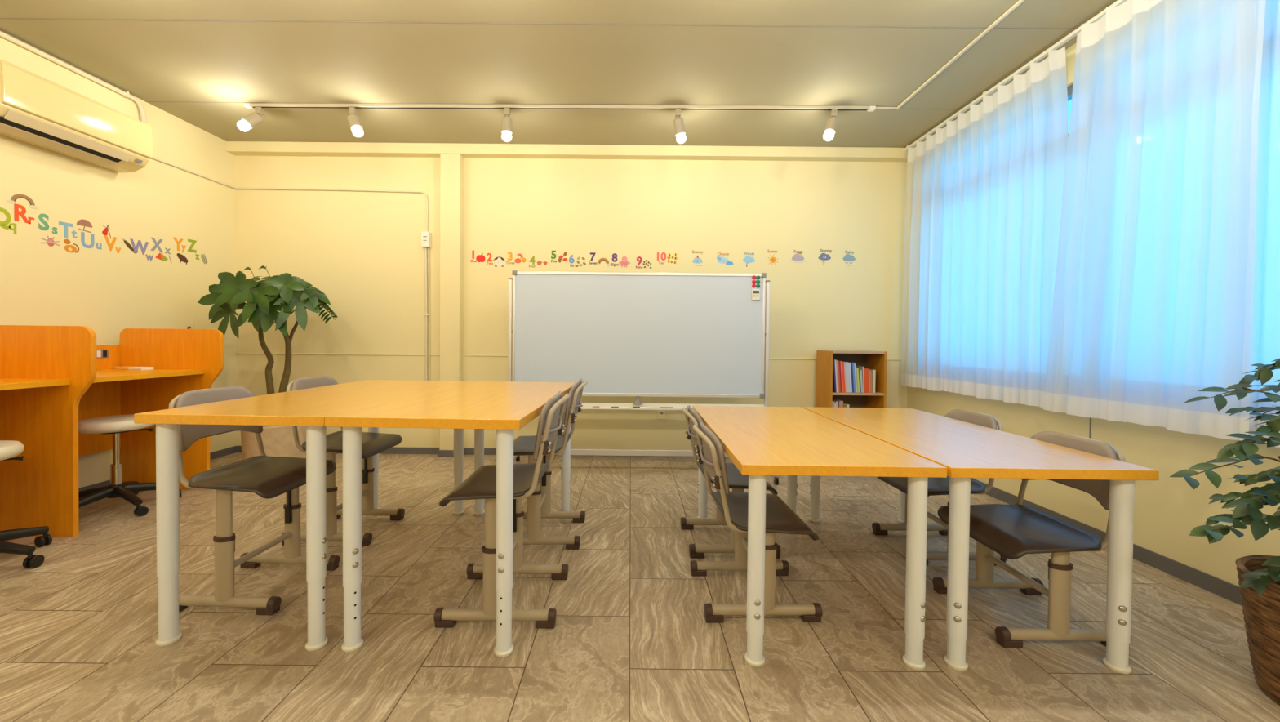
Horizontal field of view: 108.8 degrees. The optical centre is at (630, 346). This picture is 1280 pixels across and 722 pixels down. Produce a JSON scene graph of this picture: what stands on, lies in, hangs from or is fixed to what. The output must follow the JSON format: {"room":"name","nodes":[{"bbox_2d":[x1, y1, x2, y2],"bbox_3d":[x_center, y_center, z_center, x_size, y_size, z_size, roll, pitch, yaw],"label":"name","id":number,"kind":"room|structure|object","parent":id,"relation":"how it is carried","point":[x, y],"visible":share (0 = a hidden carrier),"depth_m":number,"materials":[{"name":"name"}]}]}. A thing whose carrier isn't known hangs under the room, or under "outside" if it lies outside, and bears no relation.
{"room":"classroom","nodes":[
{"label":"classroom","id":0,"kind":"room"},
{"bbox_2d":[0,35,236,488],"bbox_3d":[-3.359,-0.342,0.714,0.120,2.555,6.233,1,1,0],"label":"wall","id":1,"kind":"structure","parent":0,"point":[107,291],"depth_m":2.93,"materials":[{"name":"beige paint"}]},
{"bbox_2d":[0,207,16,234],"bbox_3d":[-3.293,-0.667,2.407,0.001,0.126,0.103,1,1,0],"label":"sticker","id":2,"kind":"object","parent":1,"relation":"attached to","point":[8,219],"visible":1,"depth_m":2.42,"materials":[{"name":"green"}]},
{"bbox_2d":[6,194,38,208],"bbox_3d":[-3.292,-0.793,2.485,0.001,0.066,0.132,1,1,0],"label":"sticker","id":3,"kind":"object","parent":1,"relation":"attached to","point":[14,197],"visible":1,"depth_m":2.48,"materials":[{"name":"brown"}]},
{"bbox_2d":[13,203,34,223],"bbox_3d":[-3.293,-0.721,2.492,0.001,0.093,0.083,1,1,0],"label":"sticker","id":4,"kind":"object","parent":1,"relation":"attached to","point":[16,206],"visible":1,"depth_m":2.48,"materials":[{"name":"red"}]},
{"bbox_2d":[38,213,57,234],"bbox_3d":[-3.293,-0.697,2.592,0.001,0.103,0.084,1,1,0],"label":"sticker","id":5,"kind":"object","parent":1,"relation":"attached to","point":[41,215],"visible":1,"depth_m":2.58,"materials":[{"name":"green"}]},
{"bbox_2d":[41,235,60,246],"bbox_3d":[-3.294,-0.600,2.605,0.001,0.058,0.087,1,1,0],"label":"sticker","id":6,"kind":"object","parent":1,"relation":"attached to","point":[51,242],"visible":1,"depth_m":2.61,"materials":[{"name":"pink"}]},
{"bbox_2d":[58,221,76,238],"bbox_3d":[-3.293,-0.680,2.685,0.001,0.092,0.086,1,1,0],"label":"sticker","id":7,"kind":"object","parent":1,"relation":"attached to","point":[66,224],"visible":1,"depth_m":2.68,"materials":[{"name":"blue"}]},
{"bbox_2d":[63,239,79,253],"bbox_3d":[-3.294,-0.593,2.702,0.001,0.074,0.074,1,1,0],"label":"sticker","id":8,"kind":"object","parent":1,"relation":"attached to","point":[69,248],"visible":1,"depth_m":2.69,"materials":[{"name":"orange"}]},
{"bbox_2d":[0,31,146,123],"bbox_3d":[-3.271,-1.441,0.784,0.034,0.352,4.612,1,1,0],"label":"conduit pipe","id":9,"kind":"object","parent":1,"relation":"attached to","point":[125,94],"visible":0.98,"depth_m":2.70,"materials":[{"name":"beige"}]},
{"bbox_2d":[0,58,152,172],"bbox_3d":[-3.176,-1.261,2.594,0.223,0.318,0.700,1,1,0],"label":"air conditioner","id":10,"kind":"object","parent":1,"relation":"attached to","point":[36,110],"visible":1,"depth_m":2.53,"materials":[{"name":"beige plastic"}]},
{"bbox_2d":[76,219,92,232],"bbox_3d":[-3.292,-0.732,2.766,0.001,0.073,0.080,1,1,0],"label":"sticker","id":11,"kind":"object","parent":1,"relation":"attached to","point":[84,223],"visible":1,"depth_m":2.76,"materials":[{"name":"brown"}]},
{"bbox_2d":[80,231,102,249],"bbox_3d":[-3.293,-0.645,2.802,0.001,0.093,0.106,1,1,0],"label":"sticker","id":12,"kind":"object","parent":1,"relation":"attached to","point":[82,233],"visible":1,"depth_m":2.80,"materials":[{"name":"blue"}]},
{"bbox_2d":[104,235,120,253],"bbox_3d":[-3.293,-0.650,2.916,0.001,0.100,0.096,1,1,0],"label":"sticker","id":13,"kind":"object","parent":1,"relation":"attached to","point":[110,246],"visible":1,"depth_m":2.91,"materials":[{"name":"orange"}]},
{"bbox_2d":[129,238,153,260],"bbox_3d":[-3.293,-0.652,3.091,0.001,0.124,0.149,1,1,0],"label":"sticker","id":14,"kind":"object","parent":1,"relation":"attached to","point":[139,242],"visible":1,"depth_m":3.08,"materials":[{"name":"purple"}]},
{"bbox_2d":[78,445,236,491],"bbox_3d":[-3.307,0.908,0.731,0.008,0.055,6.225,1,1,0],"label":"baseboard","id":15,"kind":"structure","parent":1,"relation":"attached to","point":[216,454],"depth_m":3.63,"materials":[{"name":"grey plastic"}]},
{"bbox_2d":[151,237,170,253],"bbox_3d":[-3.292,-0.708,3.214,0.001,0.092,0.138,1,1,0],"label":"sticker","id":16,"kind":"object","parent":1,"relation":"attached to","point":[157,244],"visible":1,"depth_m":3.19,"materials":[{"name":"grey"}]},
{"bbox_2d":[155,253,172,262],"bbox_3d":[-3.293,-0.631,3.235,0.001,0.059,0.116,1,1,0],"label":"sticker","id":17,"kind":"object","parent":1,"relation":"attached to","point":[160,255],"visible":1,"depth_m":3.22,"materials":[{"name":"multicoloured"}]},
{"bbox_2d":[173,236,186,252],"bbox_3d":[-3.292,-0.743,3.348,0.001,0.098,0.097,1,1,0],"label":"sticker","id":18,"kind":"object","parent":1,"relation":"attached to","point":[180,240],"visible":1,"depth_m":3.34,"materials":[{"name":"orange"}]},
{"bbox_2d":[177,253,187,264],"bbox_3d":[-3.293,-0.647,3.370,0.001,0.072,0.084,1,1,0],"label":"sticker","id":19,"kind":"object","parent":1,"relation":"attached to","point":[181,257],"visible":1,"depth_m":3.37,"materials":[{"name":"brown"}]},
{"bbox_2d":[187,239,199,259],"bbox_3d":[-3.292,-0.735,3.453,0.001,0.140,0.097,1,1,0],"label":"sticker","id":20,"kind":"object","parent":1,"relation":"attached to","point":[193,242],"visible":1,"depth_m":3.45,"materials":[{"name":"green"}]},
{"bbox_2d":[152,156,235,188],"bbox_3d":[-3.279,-1.305,3.380,0.014,0.025,0.828,1,1,0],"label":"cable conduit","id":21,"kind":"object","parent":1,"relation":"attached to","point":[153,157],"visible":0.79,"depth_m":3.42,"materials":[{"name":"beige"}]},
{"bbox_2d":[0,0,1117,147],"bbox_3d":[-0.476,-1.641,0.689,5.860,0.100,6.473,1,1,0],"label":"ceiling","id":22,"kind":"structure","parent":0,"point":[184,64],"depth_m":2.59,"materials":[{"name":"paint"}]},
{"bbox_2d":[0,17,1076,29],"bbox_3d":[-0.475,-1.618,2.296,5.620,0.002,0.004,1,1,0],"label":"trim","id":23,"kind":"structure","parent":22,"relation":"attached to","point":[0,18],"depth_m":2.30,"materials":[{"name":"grey plastic"}]},
{"bbox_2d":[145,101,943,109],"bbox_3d":[-0.474,-1.632,3.101,5.620,0.002,0.004,1,1,0],"label":"trim","id":24,"kind":"structure","parent":22,"relation":"attached to","point":[145,101],"depth_m":3.10,"materials":[{"name":"grey plastic"}]},
{"bbox_2d":[243,102,875,111],"bbox_3d":[-0.492,-1.620,3.100,4.260,0.022,0.038,1,1,1],"label":"track","id":25,"kind":"object","parent":22,"relation":"attached to","point":[248,105],"visible":1,"depth_m":3.09,"materials":[{"name":"beige"}]},
{"bbox_2d":[236,106,263,131],"bbox_3d":[-2.555,-1.534,3.083,0.068,0.190,0.141,1,1,34],"label":"track spotlight","id":26,"kind":"object","parent":25,"relation":"hanging from","point":[254,119],"visible":1,"depth_m":3.07,"materials":[{"name":"beige"}]},
{"bbox_2d":[347,106,363,137],"bbox_3d":[-1.857,-1.519,3.098,0.120,0.206,0.068,1,1,31],"label":"track spotlight","id":27,"kind":"object","parent":25,"relation":"hanging from","point":[353,120],"visible":1,"depth_m":3.08,"materials":[{"name":"beige"}]},
{"bbox_2d":[501,107,512,142],"bbox_3d":[-0.836,-1.502,3.103,0.068,0.220,0.073,1,1,0],"label":"track spotlight","id":28,"kind":"object","parent":25,"relation":"hanging from","point":[506,131],"visible":1,"depth_m":3.08,"materials":[{"name":"beige"}]},
{"bbox_2d":[673,108,685,143],"bbox_3d":[0.333,-1.492,3.101,0.092,0.217,0.068,0,1,-31],"label":"track spotlight","id":29,"kind":"object","parent":25,"relation":"hanging from","point":[678,123],"visible":1,"depth_m":3.08,"materials":[{"name":"beige"}]},
{"bbox_2d":[823,109,838,141],"bbox_3d":[1.341,-1.484,3.068,0.108,0.213,0.069,0,1,-31],"label":"track spotlight","id":30,"kind":"object","parent":25,"relation":"hanging from","point":[832,123],"visible":1,"depth_m":3.05,"materials":[{"name":"beige"}]},
{"bbox_2d":[875,0,1025,109],"bbox_3d":[1.719,-1.560,0.531,0.163,0.011,5.118,1,1,0],"label":"conduit","id":31,"kind":"object","parent":22,"relation":"attached to","point":[1019,2],"visible":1,"depth_m":2.48,"materials":[{"name":"beige"}]},
{"bbox_2d":[902,0,1127,151],"bbox_3d":[2.272,-1.566,1.952,0.127,0.030,3.560,1,1,0],"label":"rail","id":32,"kind":"object","parent":22,"relation":"attached to","point":[991,91],"visible":0.86,"depth_m":2.60,"materials":[{"name":"white plastic"}]},
{"bbox_2d":[901,46,1067,407],"bbox_3d":[2.212,-0.621,3.031,0.075,1.882,1.394,1,1,0],"label":"curtain","id":33,"kind":"object","parent":32,"relation":"hanging from","point":[984,192],"visible":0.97,"depth_m":2.82,"materials":[{"name":"fabric"}]},
{"bbox_2d":[1043,0,1266,440],"bbox_3d":[2.182,-0.603,1.994,0.059,1.882,0.812,1,1,0],"label":"curtain","id":34,"kind":"object","parent":32,"relation":"hanging from","point":[1153,307],"visible":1,"depth_m":1.89,"materials":[{"name":"fabric"}]},
{"bbox_2d":[1248,0,1279,447],"bbox_3d":[2.224,-0.586,0.978,0.070,1.882,1.480,1,1,0],"label":"curtain","id":35,"kind":"object","parent":32,"relation":"hanging from","point":[1265,344],"visible":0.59,"depth_m":1.60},
{"bbox_2d":[235,155,907,449],"bbox_3d":[-0.486,-0.368,3.888,5.860,2.555,0.120,1,1,0],"label":"wall","id":36,"kind":"structure","parent":0,"point":[363,250],"depth_m":3.82,"materials":[{"name":"beige paint"}]},
{"bbox_2d":[235,186,428,231],"bbox_3d":[-2.482,-1.139,3.807,1.606,0.356,0.014,1,1,0],"label":"cable conduit","id":37,"kind":"object","parent":36,"relation":"attached to","point":[236,188],"visible":1,"depth_m":3.80,"materials":[{"name":"beige"}]},
{"bbox_2d":[421,231,431,247],"bbox_3d":[-1.694,-0.889,3.798,0.068,0.125,0.044,1,1,0],"label":"switch box","id":38,"kind":"object","parent":36,"relation":"attached to","point":[425,236],"visible":1,"depth_m":3.78,"materials":[{"name":"white plastic"}]},
{"bbox_2d":[423,247,430,380],"bbox_3d":[-1.694,-0.162,3.820,0.048,1.322,0.024,1,1,0],"label":"cable conduit","id":39,"kind":"object","parent":36,"relation":"attached to","point":[426,314],"visible":0.92,"depth_m":3.81,"materials":[{"name":"beige"}]},
{"bbox_2d":[439,153,463,449],"bbox_3d":[-1.478,-0.335,3.789,0.163,2.472,0.080,1,1,0],"label":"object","id":40,"kind":"structure","parent":36,"relation":"attached to","point":[451,166],"depth_m":3.75,"materials":[{"name":"beige paint"}]},
{"bbox_2d":[470,250,484,262],"bbox_3d":[-1.273,-0.754,3.821,0.125,0.099,0.001,1,1,0],"label":"sticker","id":41,"kind":"object","parent":36,"relation":"attached to","point":[479,258],"visible":1,"depth_m":3.82,"materials":[{"name":"red"}]},
{"bbox_2d":[475,253,484,262],"bbox_3d":[-1.248,-0.745,3.821,0.076,0.077,0.001,1,1,0],"label":"picture","id":42,"kind":"object","parent":41,"relation":"attached to","point":[481,258],"depth_m":3.82,"materials":[{"name":"red"}]},
{"bbox_2d":[236,445,728,457],"bbox_3d":[-0.498,0.883,3.805,5.620,0.055,0.088,1,1,0],"label":"baseboard","id":43,"kind":"structure","parent":36,"relation":"attached to","point":[467,451],"depth_m":3.84,"materials":[{"name":"grey plastic"}]},
{"bbox_2d":[486,253,504,266],"bbox_3d":[-1.124,-0.726,3.821,0.155,0.113,0.001,1,1,0],"label":"sticker","id":44,"kind":"object","parent":36,"relation":"attached to","point":[499,261],"visible":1,"depth_m":3.82,"materials":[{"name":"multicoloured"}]},
{"bbox_2d":[493,256,504,266],"bbox_3d":[-1.094,-0.710,3.821,0.096,0.083,0.001,1,1,0],"label":"picture","id":45,"kind":"object","parent":44,"relation":"attached to","point":[499,261],"depth_m":3.82,"materials":[{"name":"beige"}]},
{"bbox_2d":[506,252,525,264],"bbox_3d":[-0.954,-0.739,3.821,0.168,0.100,0.001,1,1,0],"label":"sticker","id":46,"kind":"object","parent":36,"relation":"attached to","point":[523,260],"visible":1,"depth_m":3.82,"materials":[{"name":"orange"}]},
{"bbox_2d":[514,253,525,262],"bbox_3d":[-0.918,-0.738,3.821,0.096,0.080,0.001,1,1,0],"label":"picture","id":47,"kind":"object","parent":46,"relation":"attached to","point":[523,260],"depth_m":3.82,"materials":[{"name":"red"}]},
{"bbox_2d":[528,256,547,267],"bbox_3d":[-0.767,-0.709,3.821,0.159,0.095,0.001,1,1,0],"label":"sticker","id":48,"kind":"object","parent":36,"relation":"attached to","point":[533,260],"visible":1,"depth_m":3.82,"materials":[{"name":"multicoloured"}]},
{"bbox_2d":[551,250,567,262],"bbox_3d":[-0.593,-0.753,3.820,0.136,0.101,0.001,1,1,0],"label":"sticker","id":49,"kind":"object","parent":36,"relation":"attached to","point":[560,258],"visible":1,"depth_m":3.82,"materials":[{"name":"green"}]},
{"bbox_2d":[558,251,567,262],"bbox_3d":[-0.564,-0.747,3.820,0.077,0.090,0.001,1,1,0],"label":"picture","id":50,"kind":"object","parent":49,"relation":"attached to","point":[560,258],"depth_m":3.82,"materials":[{"name":"red"}]},
{"bbox_2d":[226,141,907,161],"bbox_3d":[-0.474,-1.602,3.763,5.620,0.083,0.088,1,1,0],"label":"ceiling beam","id":51,"kind":"structure","parent":36,"relation":"attached to","point":[235,148],"depth_m":3.72,"materials":[{"name":"beige paint"}]},
{"bbox_2d":[235,352,901,359],"bbox_3d":[-0.490,0.079,3.832,5.620,0.010,0.006,1,1,0],"label":"trim","id":52,"kind":"structure","parent":36,"relation":"attached to","point":[236,353],"depth_m":3.83,"materials":[{"name":"beige paint"}]},
{"bbox_2d":[568,254,586,266],"bbox_3d":[-0.441,-0.717,3.821,0.142,0.104,0.001,1,1,0],"label":"sticker","id":53,"kind":"object","parent":36,"relation":"attached to","point":[571,255],"visible":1,"depth_m":3.82,"materials":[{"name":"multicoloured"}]},
{"bbox_2d":[575,257,586,266],"bbox_3d":[-0.416,-0.708,3.821,0.091,0.086,0.001,1,1,0],"label":"picture","id":54,"kind":"object","parent":53,"relation":"attached to","point":[578,258],"depth_m":3.82,"materials":[{"name":"brown"}]},
{"bbox_2d":[588,252,610,266],"bbox_3d":[-0.256,-0.729,3.820,0.183,0.112,0.001,1,1,0],"label":"sticker","id":55,"kind":"object","parent":36,"relation":"attached to","point":[597,264],"visible":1,"depth_m":3.82,"materials":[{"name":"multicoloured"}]},
{"bbox_2d":[595,257,610,266],"bbox_3d":[-0.226,-0.707,3.821,0.124,0.070,0.001,1,1,0],"label":"picture","id":56,"kind":"object","parent":55,"relation":"attached to","point":[597,264],"depth_m":3.82,"materials":[{"name":"brown"}]},
{"bbox_2d":[611,253,630,267],"bbox_3d":[-0.080,-0.720,3.820,0.156,0.118,0.002,1,1,0],"label":"sticker","id":57,"kind":"object","parent":36,"relation":"attached to","point":[624,262],"visible":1,"depth_m":3.82,"materials":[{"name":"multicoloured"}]},
{"bbox_2d":[618,256,630,267],"bbox_3d":[-0.050,-0.708,3.820,0.096,0.096,0.002,1,1,0],"label":"picture","id":58,"kind":"object","parent":57,"relation":"attached to","point":[624,262],"depth_m":3.82,"materials":[{"name":"pink"}]},
{"bbox_2d":[635,256,651,268],"bbox_3d":[0.111,-0.703,3.820,0.133,0.100,0.002,1,1,0],"label":"sticker","id":59,"kind":"object","parent":36,"relation":"attached to","point":[638,257],"visible":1,"depth_m":3.82,"materials":[{"name":"red"}]},
{"bbox_2d":[642,259,651,268],"bbox_3d":[0.140,-0.689,3.820,0.075,0.073,0.002,1,1,0],"label":"picture","id":60,"kind":"object","parent":59,"relation":"attached to","point":[643,264],"depth_m":3.82,"materials":[{"name":"brown"}]},
{"bbox_2d":[657,409,665,418],"bbox_3d":[0.259,0.566,3.837,0.070,0.070,0.012,1,1,0],"label":"wall outlet","id":61,"kind":"object","parent":36,"relation":"attached to","point":[660,414],"visible":1,"depth_m":3.83,"materials":[{"name":"beige paint"}]},
{"bbox_2d":[657,252,677,264],"bbox_3d":[0.306,-0.739,3.819,0.170,0.102,0.003,1,1,0],"label":"sticker","id":62,"kind":"object","parent":36,"relation":"attached to","point":[662,253],"visible":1,"depth_m":3.82,"materials":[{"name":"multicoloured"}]},
{"bbox_2d":[666,253,677,263],"bbox_3d":[0.348,-0.737,3.819,0.086,0.089,0.003,1,1,0],"label":"picture","id":63,"kind":"object","parent":62,"relation":"attached to","point":[668,257],"depth_m":3.82,"materials":[{"name":"yellow"}]},
{"bbox_2d":[692,250,702,266],"bbox_3d":[0.560,-0.737,3.819,0.091,0.134,0.002,1,1,0],"label":"sticker","id":64,"kind":"object","parent":36,"relation":"attached to","point":[696,260],"visible":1,"depth_m":3.82,"materials":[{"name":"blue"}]},
{"bbox_2d":[692,255,702,266],"bbox_3d":[0.559,-0.718,3.819,0.088,0.095,0.002,1,1,0],"label":"picture","id":65,"kind":"object","parent":64,"relation":"attached to","point":[696,260],"depth_m":3.82,"materials":[{"name":"blue"}]},
{"bbox_2d":[716,252,733,265],"bbox_3d":[0.788,-0.735,3.819,0.141,0.107,0.002,1,1,0],"label":"sticker","id":66,"kind":"object","parent":36,"relation":"attached to","point":[722,260],"visible":1,"depth_m":3.82,"materials":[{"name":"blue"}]},
{"bbox_2d":[716,256,733,265],"bbox_3d":[0.788,-0.718,3.819,0.141,0.072,0.002,1,1,0],"label":"picture","id":67,"kind":"object","parent":66,"relation":"attached to","point":[722,260],"depth_m":3.82,"materials":[{"name":"blue"}]},
{"bbox_2d":[742,252,755,266],"bbox_3d":[0.987,-0.729,3.819,0.104,0.122,0.001,1,1,0],"label":"sticker","id":68,"kind":"object","parent":36,"relation":"attached to","point":[747,259],"visible":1,"depth_m":3.82,"materials":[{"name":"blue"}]},
{"bbox_2d":[791,249,807,262],"bbox_3d":[1.397,-0.754,3.818,0.148,0.105,0.001,1,1,0],"label":"sticker","id":69,"kind":"object","parent":36,"relation":"attached to","point":[797,257],"visible":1,"depth_m":3.82,"materials":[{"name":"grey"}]},
{"bbox_2d":[791,253,807,262],"bbox_3d":[1.397,-0.739,3.818,0.148,0.074,0.001,1,1,0],"label":"picture","id":70,"kind":"object","parent":69,"relation":"attached to","point":[797,257],"depth_m":3.82,"materials":[{"name":"grey"}]},
{"bbox_2d":[818,248,831,264],"bbox_3d":[1.621,-0.748,3.818,0.113,0.136,0.001,1,1,0],"label":"sticker","id":71,"kind":"object","parent":36,"relation":"attached to","point":[823,256],"visible":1,"depth_m":3.82,"materials":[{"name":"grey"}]},
{"bbox_2d":[818,253,831,264],"bbox_3d":[1.617,-0.731,3.818,0.106,0.102,0.001,1,1,0],"label":"picture","id":72,"kind":"object","parent":71,"relation":"attached to","point":[823,256],"depth_m":3.82,"materials":[{"name":"blue"}]},
{"bbox_2d":[843,250,855,266],"bbox_3d":[1.821,-0.738,3.818,0.106,0.128,0.002,1,1,0],"label":"sticker","id":73,"kind":"object","parent":36,"relation":"attached to","point":[847,257],"visible":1,"depth_m":3.82,"materials":[{"name":"teal"}]},
{"bbox_2d":[0,452,1279,721],"bbox_3d":[-0.502,1.013,0.734,5.860,0.100,6.473,1,1,0],"label":"floor","id":74,"kind":"structure","parent":0,"point":[631,639],"depth_m":1.56,"materials":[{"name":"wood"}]},
{"bbox_2d":[0,440,52,567],"bbox_3d":[-2.754,0.664,1.875,0.493,0.515,0.505,1,1,30],"label":"stool","id":75,"kind":"object","parent":74,"relation":"on","point":[9,449],"visible":1,"depth_m":1.94,"materials":[{"name":"black plastic"}]},
{"bbox_2d":[0,324,224,536],"bbox_3d":[-2.917,0.405,2.217,0.655,1.018,1.416,1,1,0],"label":"study carrel","id":76,"kind":"object","parent":74,"relation":"on","point":[53,378],"visible":0.88,"depth_m":2.21,"materials":[{"name":"brown wood"}]},
{"bbox_2d":[113,365,153,369],"bbox_3d":[-3.088,0.131,2.850,0.242,0.018,0.062,1,1,14],"label":"notebook","id":77,"kind":"object","parent":76,"relation":"on","point":[124,367],"visible":1,"depth_m":2.82,"materials":[{"name":"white paper"}]},
{"bbox_2d":[78,413,181,515],"bbox_3d":[-2.886,0.651,2.572,0.505,0.515,0.493,0,1,-29],"label":"stool","id":78,"kind":"object","parent":74,"relation":"on","point":[115,424],"visible":0.6,"depth_m":2.52,"materials":[{"name":"beige plastic"}]},
{"bbox_2d":[168,385,339,615],"bbox_3d":[-1.454,0.549,1.779,0.428,0.774,0.389,1,1,2],"label":"chair","id":79,"kind":"object","parent":74,"relation":"on","point":[268,477],"visible":0.81,"depth_m":1.69,"materials":[{"name":"beige"}]},
{"bbox_2d":[197,265,337,459],"bbox_3d":[-2.606,0.155,3.301,0.752,1.487,0.598,0,1,-42],"label":"tree","id":80,"kind":"object","parent":74,"relation":"on","point":[282,292],"visible":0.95,"depth_m":3.22,"materials":[{"name":"green plant"}]},
{"bbox_2d":[133,379,471,650],"bbox_3d":[-1.217,0.567,2.010,0.598,0.735,1.200,1,1,2],"label":"table","id":81,"kind":"object","parent":74,"relation":"on","point":[308,407],"visible":0.75,"depth_m":1.45,"materials":[{"name":"brown wood"}]},
{"bbox_2d":[281,375,404,546],"bbox_3d":[-1.435,0.540,2.309,0.428,0.774,0.389,1,1,0],"label":"chair","id":82,"kind":"object","parent":74,"relation":"on","point":[372,443],"visible":0.52,"depth_m":2.29,"materials":[{"name":"beige"}]},
{"bbox_2d":[324,381,574,657],"bbox_3d":[-0.617,0.573,1.991,0.598,0.735,1.200,1,1,2],"label":"table","id":83,"kind":"object","parent":74,"relation":"on","point":[504,406],"visible":0.83,"depth_m":1.43,"materials":[{"name":"brown wood"}]},
{"bbox_2d":[433,391,569,628],"bbox_3d":[-0.447,0.560,1.714,0.428,0.774,0.389,1,1,0],"label":"chair","id":84,"kind":"object","parent":74,"relation":"on","point":[482,483],"visible":0.91,"depth_m":1.56,"materials":[{"name":"beige"}]},
{"bbox_2d":[495,377,587,549],"bbox_3d":[-0.431,0.550,2.293,0.428,0.774,0.389,1,1,-1],"label":"chair","id":85,"kind":"object","parent":74,"relation":"on","point":[539,503],"visible":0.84,"depth_m":2.14,"materials":[{"name":"beige"}]},
{"bbox_2d":[507,270,779,484],"bbox_3d":[0.057,0.186,3.374,1.920,1.474,0.580,1,1,0],"label":"whiteboard","id":86,"kind":"object","parent":74,"relation":"on","point":[637,335],"visible":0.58,"depth_m":3.36,"materials":[{"name":"plastic"}]},
{"bbox_2d":[560,402,764,409],"bbox_3d":[0.054,0.433,3.345,1.888,0.034,0.093,1,1,0],"label":"tray","id":87,"kind":"object","parent":86,"relation":"on","point":[585,405],"depth_m":3.39,"materials":[{"name":"white plastic"}]},
{"bbox_2d":[751,288,759,300],"bbox_3d":[0.915,-0.382,3.346,0.058,0.080,0.018,1,1,0],"label":"timer","id":88,"kind":"object","parent":86,"relation":"attached to","point":[755,292],"visible":1,"depth_m":3.34,"materials":[{"name":"white plastic"}]},
{"bbox_2d":[680,404,780,558],"bbox_3d":[0.462,0.622,2.226,0.428,0.650,0.389,1,1,-1],"label":"chair","id":89,"kind":"object","parent":74,"relation":"on","point":[737,481],"visible":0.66,"depth_m":2.13,"materials":[{"name":"beige"}]},
{"bbox_2d":[690,422,822,622],"bbox_3d":[0.453,0.630,1.760,0.428,0.650,0.389,1,1,-1],"label":"chair","id":90,"kind":"object","parent":74,"relation":"on","point":[733,505],"visible":0.88,"depth_m":1.62,"materials":[{"name":"beige"}]},
{"bbox_2d":[692,405,946,670],"bbox_3d":[0.633,0.646,1.951,0.598,0.614,1.200,1,1,1],"label":"table","id":91,"kind":"object","parent":74,"relation":"on","point":[761,442],"visible":0.89,"depth_m":1.39,"materials":[{"name":"brown wood"}]},
{"bbox_2d":[815,350,887,408],"bbox_3d":[1.748,0.483,3.657,0.431,0.905,0.270,1,1,0],"label":"bookcase","id":92,"kind":"object","parent":74,"relation":"on","point":[874,360],"visible":0.46,"depth_m":3.63,"materials":[{"name":"laminate"}]},
{"bbox_2d":[832,359,836,391],"bbox_3d":[1.581,0.221,3.643,0.031,0.257,0.190,1,1,0],"label":"book","id":93,"kind":"object","parent":92,"relation":"on","point":[834,389],"visible":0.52,"depth_m":3.55,"materials":[{"name":"blue paper"}]},
{"bbox_2d":[841,360,845,391],"bbox_3d":[1.649,0.230,3.643,0.034,0.240,0.190,1,1,0],"label":"book","id":94,"kind":"object","parent":92,"relation":"on","point":[842,362],"visible":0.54,"depth_m":3.55,"materials":[{"name":"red paper"}]},
{"bbox_2d":[844,361,850,392],"bbox_3d":[1.681,0.233,3.643,0.043,0.234,0.190,1,1,0],"label":"book","id":95,"kind":"object","parent":92,"relation":"on","point":[846,363],"visible":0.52,"depth_m":3.55,"materials":[{"name":"grey paper"}]},
{"bbox_2d":[855,365,864,392],"bbox_3d":[1.804,0.251,3.643,0.009,0.201,0.190,-1,1,0],"label":"book","id":96,"kind":"object","parent":92,"relation":"on","point":[862,368],"visible":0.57,"depth_m":3.55,"materials":[{"name":"beige paper"}]},
{"bbox_2d":[864,368,868,392],"bbox_3d":[1.825,0.258,3.643,0.032,0.186,0.190,-1,1,0],"label":"book","id":97,"kind":"object","parent":92,"relation":"on","point":[866,370],"visible":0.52,"depth_m":3.55,"materials":[{"name":"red paper"}]},
{"bbox_2d":[868,368,875,392],"bbox_3d":[1.886,0.264,3.643,0.020,0.176,0.190,1,1,0],"label":"book","id":98,"kind":"object","parent":92,"relation":"on","point":[873,371],"visible":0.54,"depth_m":3.55,"materials":[{"name":"beige paper"}]},
{"bbox_2d":[871,408,1006,565],"bbox_3d":[1.460,0.633,2.182,0.428,0.650,0.389,1,1,-1],"label":"chair","id":99,"kind":"object","parent":74,"relation":"on","point":[936,486],"visible":0.32,"depth_m":2.14,"materials":[{"name":"beige"}]},
{"bbox_2d":[803,406,1159,673],"bbox_3d":[1.244,0.653,1.943,0.598,0.614,1.200,1,1,1],"label":"table","id":100,"kind":"object","parent":74,"relation":"on","point":[967,450],"visible":0.81,"depth_m":1.39,"materials":[{"name":"brown wood"}]},
{"bbox_2d":[932,431,1131,648],"bbox_3d":[1.415,0.642,1.640,0.428,0.650,0.389,1,1,0],"label":"chair","id":101,"kind":"object","parent":74,"relation":"on","point":[1015,531],"visible":0.66,"depth_m":1.55,"materials":[{"name":"beige"}]},
{"bbox_2d":[1169,358,1279,704],"bbox_3d":[1.800,0.436,1.227,0.631,1.079,0.456,1,1,25],"label":"potted plant","id":102,"kind":"object","parent":74,"relation":"on","point":[1259,575],"visible":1,"depth_m":1.24,"materials":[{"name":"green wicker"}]},
{"bbox_2d":[906,42,1279,586],"bbox_3d":[2.381,-0.286,0.710,0.120,2.555,6.233,1,1,0],"label":"wall","id":103,"kind":"structure","parent":0,"point":[1166,508],"depth_m":2.02,"materials":[{"name":"beige paint"}]},
{"bbox_2d":[1066,84,1072,137],"bbox_3d":[2.364,-0.607,2.953,0.065,1.600,1.270,1,1,0],"label":"window","id":104,"kind":"structure","parent":103,"relation":"in","point":[1069,89],"depth_m":2.46,"materials":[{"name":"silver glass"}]},
{"bbox_2d":[971,477,1241,604],"bbox_3d":[2.305,0.959,0.727,0.008,0.065,6.225,1,1,0],"label":"baseboard","id":105,"kind":"structure","parent":103,"relation":"attached to","point":[1228,590],"depth_m":1.98,"materials":[{"name":"grey plastic"}]},
{"bbox_2d":[1235,555,1279,704],"bbox_3d":[1.918,0.807,1.212,0.392,0.340,0.392,1,1,0],"label":"wicker basket","id":106,"kind":"object","parent":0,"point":[1261,613],"depth_m":1.27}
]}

